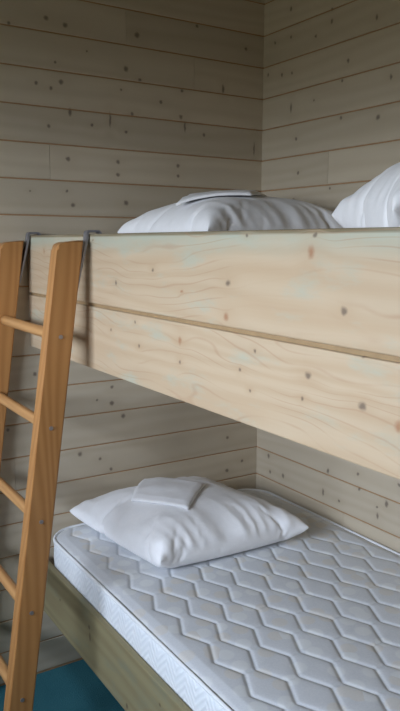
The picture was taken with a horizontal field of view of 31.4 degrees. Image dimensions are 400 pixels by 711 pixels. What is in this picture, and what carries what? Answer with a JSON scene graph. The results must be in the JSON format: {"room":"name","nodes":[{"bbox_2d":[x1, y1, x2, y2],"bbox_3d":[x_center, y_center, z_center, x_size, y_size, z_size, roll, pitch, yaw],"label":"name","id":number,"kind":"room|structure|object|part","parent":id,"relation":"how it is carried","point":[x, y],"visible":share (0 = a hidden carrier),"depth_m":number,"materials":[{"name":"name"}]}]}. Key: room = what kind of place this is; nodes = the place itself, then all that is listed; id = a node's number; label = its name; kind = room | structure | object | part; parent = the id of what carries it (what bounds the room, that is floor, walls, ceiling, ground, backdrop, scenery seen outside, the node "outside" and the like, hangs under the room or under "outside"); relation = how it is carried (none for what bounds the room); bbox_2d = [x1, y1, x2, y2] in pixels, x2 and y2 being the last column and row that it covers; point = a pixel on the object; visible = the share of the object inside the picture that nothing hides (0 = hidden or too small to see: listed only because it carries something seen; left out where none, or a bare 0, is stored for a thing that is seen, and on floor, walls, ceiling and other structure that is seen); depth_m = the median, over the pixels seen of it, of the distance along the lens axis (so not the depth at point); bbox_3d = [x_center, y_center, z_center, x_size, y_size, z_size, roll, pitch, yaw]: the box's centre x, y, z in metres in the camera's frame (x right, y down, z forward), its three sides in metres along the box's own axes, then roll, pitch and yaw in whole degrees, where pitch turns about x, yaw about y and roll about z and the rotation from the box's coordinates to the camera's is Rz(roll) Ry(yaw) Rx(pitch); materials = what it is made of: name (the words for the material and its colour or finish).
{"room":"bunk bedroom","nodes":[
{"label":"bunk bedroom","id":0,"kind":"room"},
{"bbox_2d":[0,659,124,710],"bbox_3d":[-0.227,1.444,0.963,3.370,0.100,3.420,-5,11,-32],"label":"floor","id":1,"kind":"structure","parent":0,"point":[74,686],"depth_m":2.44,"materials":[{"name":"teal carpet"}]},
{"bbox_2d":[0,230,101,710],"bbox_3d":[-0.542,0.417,2.136,0.344,1.562,0.523,-5,11,-32],"label":"ladder","id":2,"kind":"object","parent":1,"relation":"on","point":[66,258],"visible":0.98,"depth_m":1.91,"materials":[{"name":"brown wood"}]},
{"bbox_2d":[28,227,399,710],"bbox_3d":[0.390,0.477,1.815,0.949,1.552,2.079,-5,11,-32],"label":"bunk bed","id":3,"kind":"object","parent":1,"relation":"on","point":[291,334],"visible":0.7,"depth_m":1.34,"materials":[{"name":"brown wood"}]},
{"bbox_3d":[-0.012,0.925,1.646,0.020,0.188,2.049,-5,11,-32],"label":"rail","id":4,"kind":"part","parent":3,"relation":"part of","materials":[{"name":"brown wood"}]},
{"bbox_2d":[53,488,399,710],"bbox_3d":[0.385,0.770,1.880,0.921,0.138,2.018,-5,11,-32],"label":"mattress","id":5,"kind":"object","parent":3,"relation":"on","point":[309,620],"visible":0.71,"depth_m":1.92,"materials":[{"name":"fabric"}]},
{"bbox_3d":[0.385,0.777,1.881,0.920,0.124,2.017,-5,11,-32],"label":"border panel","id":6,"kind":"part","parent":5,"relation":"part of","materials":[{"name":"fabric"}]},
{"bbox_2d":[70,476,308,567],"bbox_3d":[-0.049,0.530,2.425,0.612,0.157,0.568,-5,11,-32],"label":"pillow","id":7,"kind":"object","parent":5,"relation":"on","point":[222,520],"visible":0.86,"depth_m":2.28,"materials":[{"name":"white fabric"}]},
{"bbox_2d":[131,477,204,509],"bbox_3d":[-0.121,0.462,2.406,0.291,0.047,0.201,5,10,27],"label":"folded pillowcase","id":8,"kind":"object","parent":7,"relation":"on","point":[181,493],"visible":1,"depth_m":2.36,"materials":[{"name":"white fabric"}]},
{"bbox_2d":[118,195,342,232],"bbox_3d":[0.137,-0.432,2.352,0.633,0.187,0.567,-5,11,-32],"label":"pillow","id":9,"kind":"object","parent":3,"relation":"on","point":[239,212],"visible":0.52,"depth_m":2.16,"materials":[{"name":"white fabric"}]},
{"bbox_2d":[176,190,267,205],"bbox_3d":[0.092,-0.515,2.353,0.231,0.061,0.427,3,9,15],"label":"folded pillowcase","id":10,"kind":"object","parent":9,"relation":"on","point":[194,196],"visible":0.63,"depth_m":2.19,"materials":[{"name":"white fabric"}]},
{"bbox_2d":[332,162,399,227],"bbox_3d":[0.648,-0.337,1.551,0.613,0.253,0.558,0,9,-1],"label":"pillow","id":11,"kind":"object","parent":3,"relation":"on","point":[376,203],"visible":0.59,"depth_m":1.57,"materials":[{"name":"white fabric"}]},
{"bbox_2d":[0,0,264,685],"bbox_3d":[-1.093,-0.048,2.123,3.350,2.480,0.160,-5,11,-32],"label":"wall","id":12,"kind":"structure","parent":0,"point":[113,113],"depth_m":2.48,"materials":[{"name":"brown wood"}]},
{"bbox_2d":[256,0,399,552],"bbox_3d":[1.135,0.043,1.612,0.160,2.480,3.400,-5,11,-32],"label":"wall","id":13,"kind":"structure","parent":0,"point":[331,119],"depth_m":2.47,"materials":[{"name":"brown wood"}]}
]}

